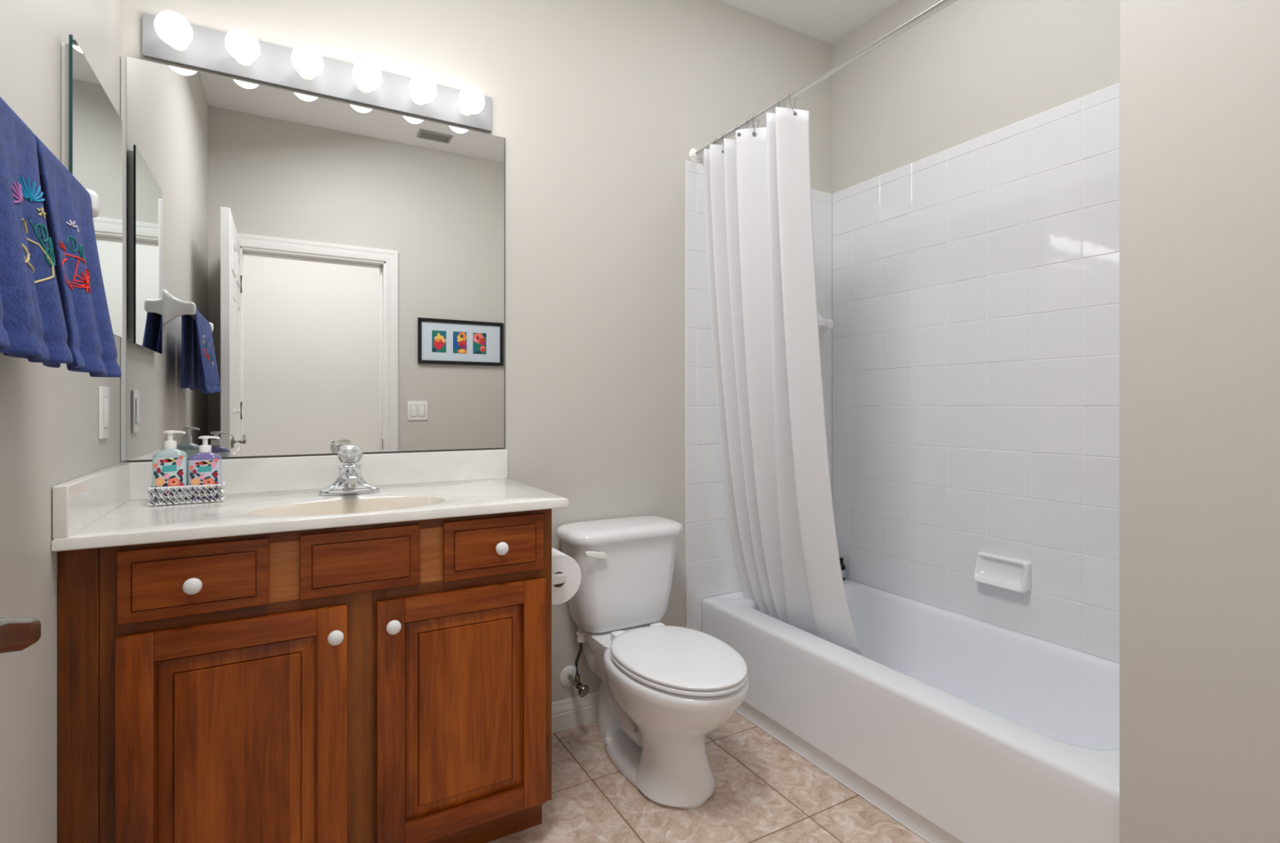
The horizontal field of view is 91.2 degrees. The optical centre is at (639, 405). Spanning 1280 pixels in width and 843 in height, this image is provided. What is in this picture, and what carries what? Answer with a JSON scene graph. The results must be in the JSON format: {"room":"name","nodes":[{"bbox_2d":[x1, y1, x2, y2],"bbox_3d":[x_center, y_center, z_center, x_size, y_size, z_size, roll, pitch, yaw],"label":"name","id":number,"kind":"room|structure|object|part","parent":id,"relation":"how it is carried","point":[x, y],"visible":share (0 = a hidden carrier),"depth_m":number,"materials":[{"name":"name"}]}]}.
{"room":"bathroom","nodes":[
{"label":"bathroom","id":0,"kind":"room"},
{"bbox_2d":[0,617,40,653],"bbox_3d":[-0.326,0.110,0.169,0.094,1.919,0.722,0,0,-29],"label":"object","id":1,"kind":"structure","parent":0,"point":[16,634],"depth_m":0.42,"materials":[{"name":"brown wood"}]},
{"bbox_2d":[0,0,119,842],"bbox_3d":[-0.816,-0.240,0.630,0.100,2.634,2.000,0,0,-29],"label":"wall","id":2,"kind":"structure","parent":0,"point":[49,416],"depth_m":1.01,"materials":[{"name":"grey paint"}]},
{"bbox_2d":[37,159,100,217],"bbox_3d":[-0.767,-0.325,0.735,0.086,0.112,0.661,0,0,-29],"label":"towel bar","id":3,"kind":"object","parent":2,"relation":"attached to","point":[95,200],"visible":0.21,"depth_m":1.00,"materials":[{"name":"white ceramic"}]},
{"bbox_2d":[0,97,73,364],"bbox_3d":[-0.683,-0.196,0.662,0.087,0.293,0.244,0,0,-29],"label":"hand towel","id":4,"kind":"object","parent":3,"relation":"hanging from","point":[33,325],"visible":1,"depth_m":0.69,"materials":[{"name":"blue fabric"}]},
{"bbox_2d":[3,134,121,377],"bbox_3d":[-0.806,-0.193,0.883,0.089,0.300,0.240,0,0,-29],"label":"hand towel","id":5,"kind":"object","parent":3,"relation":"hanging from","point":[68,207],"visible":0.61,"depth_m":0.87,"materials":[{"name":"blue fabric"}]},
{"bbox_3d":[-0.914,-0.325,0.994,0.086,0.112,0.066,0,0,-29],"label":"post","id":6,"kind":"part","parent":3,"relation":"part of","materials":[{"name":"white ceramic"}]},
{"bbox_2d":[61,34,122,337],"bbox_3d":[-1.119,-0.410,1.288,0.018,0.504,0.393,0,0,-29],"label":"medicine cabinet","id":7,"kind":"object","parent":2,"relation":"attached to","point":[91,127],"visible":0.6,"depth_m":1.28,"materials":[{"name":"white metal"}]},
{"bbox_2d":[98,386,109,439],"bbox_3d":[-1.176,0.016,1.378,0.008,0.114,0.073,0,0,-29],"label":"switch plate","id":8,"kind":"object","parent":2,"relation":"attached to","point":[104,392],"visible":1,"depth_m":1.36,"materials":[{"name":"white plastic"}]},
{"bbox_2d":[120,0,831,702],"bbox_3d":[-0.242,-0.240,2.161,2.605,2.634,0.100,0,0,-29],"label":"wall","id":9,"kind":"structure","parent":0,"point":[600,108],"depth_m":2.13,"materials":[{"name":"grey paint"}]},
{"bbox_2d":[120,55,505,461],"bbox_3d":[-0.845,-0.356,1.758,0.955,0.986,0.006,0,0,-29],"label":"wall mirror","id":10,"kind":"object","parent":9,"relation":"attached to","point":[303,274],"visible":0.89,"depth_m":1.71,"materials":[{"name":"silver mirror"}]},
{"bbox_2d":[120,448,507,500],"bbox_3d":[-0.840,0.184,1.752,0.960,0.091,0.020,0,0,-29],"label":"backsplash","id":11,"kind":"structure","parent":9,"relation":"attached to","point":[247,475],"depth_m":1.74,"materials":[{"name":"stone"}]},
{"bbox_2d":[142,11,491,132],"bbox_3d":[-0.818,-0.910,1.708,0.868,0.105,0.119,0,0,-29],"label":"vanity light","id":12,"kind":"object","parent":9,"relation":"attached to","point":[167,37],"visible":1,"depth_m":1.69,"materials":[{"name":"brushed metal"},{"name":"glowing white bulb glass"}]},
{"bbox_3d":[-1.123,-0.906,1.511,0.075,0.075,0.075,0,0,-29],"label":"bulb","id":13,"kind":"part","parent":12,"relation":"part of","materials":[{"name":"white glass"}]},
{"bbox_2d":[168,44,187,52],"bbox_3d":[-1.148,-0.906,1.554,0.040,0.040,0.036,0,0,-29],"label":"socket","id":14,"kind":"object","parent":12,"relation":"attached to","point":[171,49],"depth_m":1.57,"materials":[{"name":"white ceramic"}]},
{"bbox_3d":[-1.001,-0.906,1.580,0.075,0.075,0.075,0,0,-29],"label":"bulb","id":15,"kind":"part","parent":12,"relation":"part of","materials":[{"name":"white glass"}]},
{"bbox_2d":[235,59,253,66],"bbox_3d":[-1.026,-0.906,1.624,0.040,0.040,0.036,0,0,-29],"label":"socket","id":16,"kind":"object","parent":12,"relation":"attached to","point":[238,64],"depth_m":1.64,"materials":[{"name":"white ceramic"}]},
{"bbox_2d":[298,72,315,80],"bbox_3d":[-0.900,-0.906,1.695,0.040,0.040,0.036,0,0,-29],"label":"socket","id":17,"kind":"object","parent":12,"relation":"attached to","point":[301,77],"depth_m":1.70,"materials":[{"name":"white ceramic"}]},
{"bbox_3d":[-0.875,-0.906,1.651,0.075,0.075,0.075,0,0,-29],"label":"bulb","id":18,"kind":"part","parent":12,"relation":"part of","materials":[{"name":"white glass"}]},
{"bbox_2d":[356,84,371,93],"bbox_3d":[-0.773,-0.906,1.766,0.040,0.040,0.036,0,0,-29],"label":"socket","id":19,"kind":"object","parent":12,"relation":"attached to","point":[359,91],"depth_m":1.78,"materials":[{"name":"white ceramic"}]},
{"bbox_3d":[-0.749,-0.906,1.722,0.075,0.075,0.075,0,0,-29],"label":"bulb","id":20,"kind":"part","parent":12,"relation":"part of","materials":[{"name":"white glass"}]},
{"bbox_2d":[411,95,424,106],"bbox_3d":[-0.645,-0.906,1.838,0.040,0.040,0.036,0,0,-29],"label":"socket","id":21,"kind":"object","parent":12,"relation":"attached to","point":[414,103],"depth_m":1.85,"materials":[{"name":"white ceramic"}]},
{"bbox_3d":[-0.621,-0.906,1.795,0.075,0.075,0.075,0,0,-29],"label":"bulb","id":22,"kind":"part","parent":12,"relation":"part of","materials":[{"name":"white glass"}]},
{"bbox_2d":[459,106,471,116],"bbox_3d":[-0.524,-0.906,1.907,0.040,0.040,0.036,0,0,-29],"label":"socket","id":23,"kind":"object","parent":12,"relation":"attached to","point":[462,113],"depth_m":1.91,"materials":[{"name":"white ceramic"}]},
{"bbox_3d":[-0.500,-0.906,1.863,0.075,0.075,0.075,0,0,-29],"label":"bulb","id":24,"kind":"part","parent":12,"relation":"part of","materials":[{"name":"white glass"}]},
{"bbox_2d":[560,631,589,697],"bbox_3d":[-0.209,0.839,2.053,0.068,0.207,0.118,0,0,-29],"label":"supply valve","id":25,"kind":"object","parent":9,"relation":"attached to","point":[570,676],"visible":0.97,"depth_m":2.04,"materials":[{"name":"silver metal"}]},
{"bbox_3d":[-0.184,0.918,2.020,0.041,0.040,0.037,0,0,-29],"label":"valve handle","id":26,"kind":"part","parent":25,"relation":"part of","materials":[{"name":"silver metal"}]},
{"bbox_2d":[551,691,599,733],"bbox_3d":[-0.141,1.030,2.152,0.703,0.093,0.014,0,0,-29],"label":"baseboard","id":27,"kind":"structure","parent":9,"relation":"attached to","point":[574,712],"depth_m":2.10,"materials":[{"name":"white paint"}]},
{"bbox_2d":[685,160,832,631],"bbox_3d":[0.501,0.083,2.519,0.758,1.988,0.007,0,0,-29],"label":"tiled wall","id":28,"kind":"structure","parent":9,"relation":"attached to","point":[711,570],"depth_m":2.37,"materials":[{"name":"white tile"}]},
{"bbox_2d":[817,312,833,339],"bbox_3d":[0.568,-0.335,2.504,0.518,0.112,0.086,0,0,-29],"label":"towel bar","id":29,"kind":"object","parent":28,"relation":"attached to","point":[824,325],"visible":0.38,"depth_m":2.59,"materials":[{"name":"white ceramic"}]},
{"bbox_2d":[688,0,957,163],"bbox_3d":[0.547,-0.938,1.751,0.054,0.054,1.387,0,0,-29],"label":"curtain rod","id":30,"kind":"object","parent":9,"relation":"attached to","point":[695,154],"visible":1,"depth_m":1.77,"materials":[{"name":"white metal"}]},
{"bbox_2d":[737,117,753,136],"bbox_3d":[0.348,-0.917,2.065,0.067,0.071,0.012,0,0,-29],"label":"curtain ring","id":31,"kind":"object","parent":30,"relation":"hanging from","point":[738,133],"visible":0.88,"depth_m":2.05,"materials":[{"name":"grey metal"}]},
{"bbox_2d":[751,114,759,135],"bbox_3d":[0.379,-0.917,2.049,0.029,0.071,0.012,0,0,-29],"label":"curtain ring","id":32,"kind":"object","parent":30,"relation":"hanging from","point":[753,133],"visible":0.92,"depth_m":2.04,"materials":[{"name":"grey metal"}]},
{"bbox_2d":[703,106,862,655],"bbox_3d":[0.445,-0.060,2.110,0.281,1.697,0.525,0,0,-29],"label":"shower curtain","id":33,"kind":"object","parent":30,"relation":"hanging from","point":[759,224],"visible":0.98,"depth_m":2.06,"materials":[{"name":"white fabric"}]},
{"bbox_2d":[788,91,796,115],"bbox_3d":[0.465,-0.917,1.903,0.034,0.071,0.012,0,0,-29],"label":"curtain ring","id":34,"kind":"object","parent":30,"relation":"hanging from","point":[794,113],"visible":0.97,"depth_m":1.90,"materials":[{"name":"grey metal"}]},
{"bbox_2d":[486,711,928,842],"bbox_3d":[0.196,1.102,0.369,3.805,0.050,3.650,0,0,-29],"label":"floor","id":35,"kind":"structure","parent":0,"point":[765,791],"depth_m":1.68,"materials":[{"name":"beige tile"}]},
{"bbox_2d":[57,508,551,842],"bbox_3d":[-0.729,0.664,1.521,0.925,0.825,0.529,0,0,-29],"label":"vanity cabinet","id":36,"kind":"object","parent":35,"relation":"on","point":[390,682],"visible":0.89,"depth_m":1.28,"materials":[{"name":"brown wood"}]},
{"bbox_3d":[-1.005,0.664,1.125,0.056,0.825,0.019,0,0,-29],"label":"filler panel","id":37,"kind":"part","parent":36,"relation":"part of","materials":[{"name":"brown wood"}]},
{"bbox_3d":[-0.836,0.337,1.173,0.030,0.030,0.029,0,0,-29],"label":"knob","id":38,"kind":"part","parent":36,"relation":"part of","materials":[{"name":"white ceramic"}]},
{"bbox_3d":[-0.845,0.332,1.195,0.237,0.133,0.018,0,0,-29],"label":"drawer","id":39,"kind":"part","parent":36,"relation":"part of","materials":[{"name":"brown wood"}]},
{"bbox_3d":[-0.784,0.696,1.229,0.380,0.550,0.018,0,0,-29],"label":"door","id":40,"kind":"part","parent":36,"relation":"part of","materials":[{"name":"brown wood"}]},
{"bbox_3d":[-0.783,0.695,1.229,0.268,0.444,0.016,0,0,-29],"label":"panel","id":41,"kind":"part","parent":36,"relation":"part of","materials":[{"name":"brown wood"}]},
{"bbox_2d":[51,448,568,551],"bbox_3d":[-0.717,0.249,1.535,0.960,0.221,0.518,0,0,-29],"label":"countertop","id":42,"kind":"structure","parent":36,"relation":"on","point":[108,507],"depth_m":1.51,"materials":[{"name":"stone"}]},
{"bbox_2d":[146,481,226,506],"bbox_3d":[-1.064,0.207,1.476,0.145,0.043,0.065,0,0,-29],"label":"caddy","id":43,"kind":"object","parent":42,"relation":"on","point":[150,501],"visible":0.87,"depth_m":1.45,"materials":[{"name":"white metal"}]},
{"bbox_2d":[151,430,187,502],"bbox_3d":[-1.093,0.141,1.459,0.065,0.165,0.046,0,0,-29],"label":"soap bottle","id":44,"kind":"object","parent":43,"relation":"in","point":[169,464],"visible":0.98,"depth_m":1.44,"materials":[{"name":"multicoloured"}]},
{"bbox_2d":[187,435,222,501],"bbox_3d":[-1.034,0.148,1.492,0.065,0.150,0.046,0,0,-29],"label":"soap bottle","id":45,"kind":"object","parent":43,"relation":"in","point":[205,467],"visible":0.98,"depth_m":1.48,"materials":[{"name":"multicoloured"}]},
{"bbox_2d":[248,497,445,516],"bbox_3d":[-0.676,0.299,1.480,0.424,0.122,0.246,0,0,-29],"label":"basin","id":46,"kind":"object","parent":42,"relation":"in","point":[308,507],"depth_m":1.56,"materials":[{"name":"beige ceramic"}]},
{"bbox_2d":[318,444,380,495],"bbox_3d":[-0.739,0.164,1.605,0.148,0.129,0.139,0,0,-29],"label":"faucet","id":47,"kind":"object","parent":42,"relation":"on","point":[349,480],"visible":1,"depth_m":1.61,"materials":[{"name":"silver metal"}]},
{"bbox_3d":[-0.758,0.208,1.639,0.148,0.042,0.054,0,0,-29],"label":"plate","id":48,"kind":"part","parent":47,"relation":"part of","materials":[{"name":"silver metal"}]},
{"bbox_3d":[-0.755,0.127,1.632,0.059,0.055,0.063,0,0,-29],"label":"knob handle","id":49,"kind":"part","parent":47,"relation":"part of","materials":[{"name":"clear plastic"}]},
{"bbox_3d":[-0.729,0.189,1.586,0.046,0.037,0.097,0,0,-29],"label":"spout","id":50,"kind":"part","parent":47,"relation":"part of","materials":[{"name":"silver metal"}]},
{"bbox_3d":[-0.627,0.477,1.291,0.030,0.030,0.029,0,0,-29],"label":"knob","id":51,"kind":"part","parent":36,"relation":"part of","materials":[{"name":"white ceramic"}]},
{"bbox_3d":[-0.592,0.332,1.338,0.234,0.133,0.018,0,0,-29],"label":"drawer","id":52,"kind":"part","parent":36,"relation":"part of","materials":[{"name":"brown wood"}]},
{"bbox_3d":[-0.529,0.475,1.346,0.030,0.030,0.029,0,0,-29],"label":"knob","id":53,"kind":"part","parent":36,"relation":"part of","materials":[{"name":"white ceramic"}]},
{"bbox_3d":[-0.400,0.698,1.446,0.384,0.547,0.018,0,0,-29],"label":"door","id":54,"kind":"part","parent":36,"relation":"part of","materials":[{"name":"brown wood"}]},
{"bbox_3d":[-0.400,0.697,1.445,0.272,0.441,0.016,0,0,-29],"label":"panel","id":55,"kind":"part","parent":36,"relation":"part of","materials":[{"name":"brown wood"}]},
{"bbox_3d":[-0.341,0.333,1.480,0.238,0.135,0.018,0,0,-29],"label":"drawer","id":56,"kind":"part","parent":36,"relation":"part of","materials":[{"name":"brown wood"}]},
{"bbox_3d":[-0.323,0.333,1.463,0.030,0.030,0.029,0,0,-29],"label":"knob","id":57,"kind":"part","parent":36,"relation":"part of","materials":[{"name":"white ceramic"}]},
{"bbox_2d":[551,572,565,585],"bbox_3d":[-0.275,0.467,1.743,0.082,0.050,0.180,0,0,-29],"label":"toilet paper holder","id":58,"kind":"object","parent":36,"relation":"attached to","point":[557,578],"visible":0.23,"depth_m":1.68,"materials":[{"name":"white ceramic"}]},
{"bbox_2d":[551,547,581,604],"bbox_3d":[-0.248,0.476,1.759,0.135,0.135,0.106,0,0,-29],"label":"toilet paper roll","id":59,"kind":"object","parent":58,"relation":"hanging from","point":[562,563],"visible":0.4,"depth_m":1.72,"materials":[{"name":"white paper"}]},
{"bbox_2d":[555,515,748,808],"bbox_3d":[0.055,0.739,1.866,0.414,0.700,0.687,0,0,-29],"label":"toilet","id":60,"kind":"object","parent":35,"relation":"on","point":[663,688],"visible":0.99,"depth_m":1.82,"materials":[{"name":"white ceramic"}]},
{"bbox_3d":[-0.135,0.460,1.921,0.077,0.036,0.022,0,0,-37],"label":"flush lever","id":61,"kind":"part","parent":60,"relation":"part of","materials":[{"name":"white plastic"}]},
{"bbox_3d":[-0.065,0.577,2.079,0.378,0.291,0.188,0,0,-29],"label":"tank","id":62,"kind":"part","parent":60,"relation":"part of","materials":[{"name":"white ceramic"}]},
{"bbox_3d":[-0.062,0.410,2.074,0.414,0.042,0.210,0,0,-29],"label":"tank lid","id":63,"kind":"part","parent":60,"relation":"part of","materials":[{"name":"white ceramic"}]},
{"bbox_3d":[0.089,0.897,1.798,0.353,0.336,0.536,0,0,-29],"label":"bowl","id":64,"kind":"part","parent":60,"relation":"part of","materials":[{"name":"white ceramic"}]},
{"bbox_3d":[0.108,0.717,1.764,0.333,0.012,0.456,0,0,-29],"label":"seat","id":65,"kind":"part","parent":60,"relation":"part of","materials":[{"name":"white plastic"}]},
{"bbox_3d":[0.108,0.700,1.764,0.331,0.016,0.456,0,0,-29],"label":"seat lid","id":66,"kind":"part","parent":60,"relation":"part of","materials":[{"name":"white plastic"}]},
{"bbox_2d":[702,578,1119,842],"bbox_3d":[0.868,0.903,1.929,0.685,0.352,1.378,0,0,-29],"label":"bathtub","id":67,"kind":"object","parent":35,"relation":"on","point":[958,728],"visible":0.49,"depth_m":1.76,"materials":[{"name":"white ceramic"}]},
{"bbox_2d":[839,557,845,580],"bbox_3d":[0.838,0.681,2.619,0.040,0.090,0.040,0,0,-29],"label":"shampoo bottle","id":68,"kind":"object","parent":67,"relation":"on","point":[842,566],"visible":0.49,"depth_m":2.60,"materials":[{"name":"black plastic"}]},
{"bbox_2d":[718,0,899,44],"bbox_3d":[0.196,-1.587,0.369,3.805,0.060,3.650,0,0,-29],"label":"ceiling","id":69,"kind":"structure","parent":0,"point":[828,21],"depth_m":2.49,"materials":[{"name":"white paint"}]},
{"bbox_2d":[831,0,1119,194],"bbox_3d":[1.240,-0.240,2.085,0.100,2.634,1.489,0,0,-29],"label":"wall","id":70,"kind":"structure","parent":0,"point":[971,69],"depth_m":2.21,"materials":[{"name":"grey paint"}]},
{"bbox_2d":[832,83,1119,663],"bbox_3d":[1.170,0.083,2.100,0.007,1.988,1.383,0,0,-29],"label":"tiled wall","id":71,"kind":"structure","parent":70,"relation":"attached to","point":[975,282],"depth_m":2.10,"materials":[{"name":"white tile"}]},
{"bbox_2d":[973,551,1031,593],"bbox_3d":[1.173,0.542,2.043,0.045,0.096,0.172,0,0,-29],"label":"soap dish","id":72,"kind":"object","parent":71,"relation":"attached to","point":[1011,574],"visible":1,"depth_m":2.04,"materials":[{"name":"white ceramic"}]},
{"bbox_2d":[1119,0,1279,842],"bbox_3d":[1.411,-0.240,1.025,0.845,2.634,0.726,0,0,-29],"label":"wall partition","id":73,"kind":"structure","parent":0,"point":[1199,80],"depth_m":1.03,"materials":[{"name":"grey paint"}]}
]}

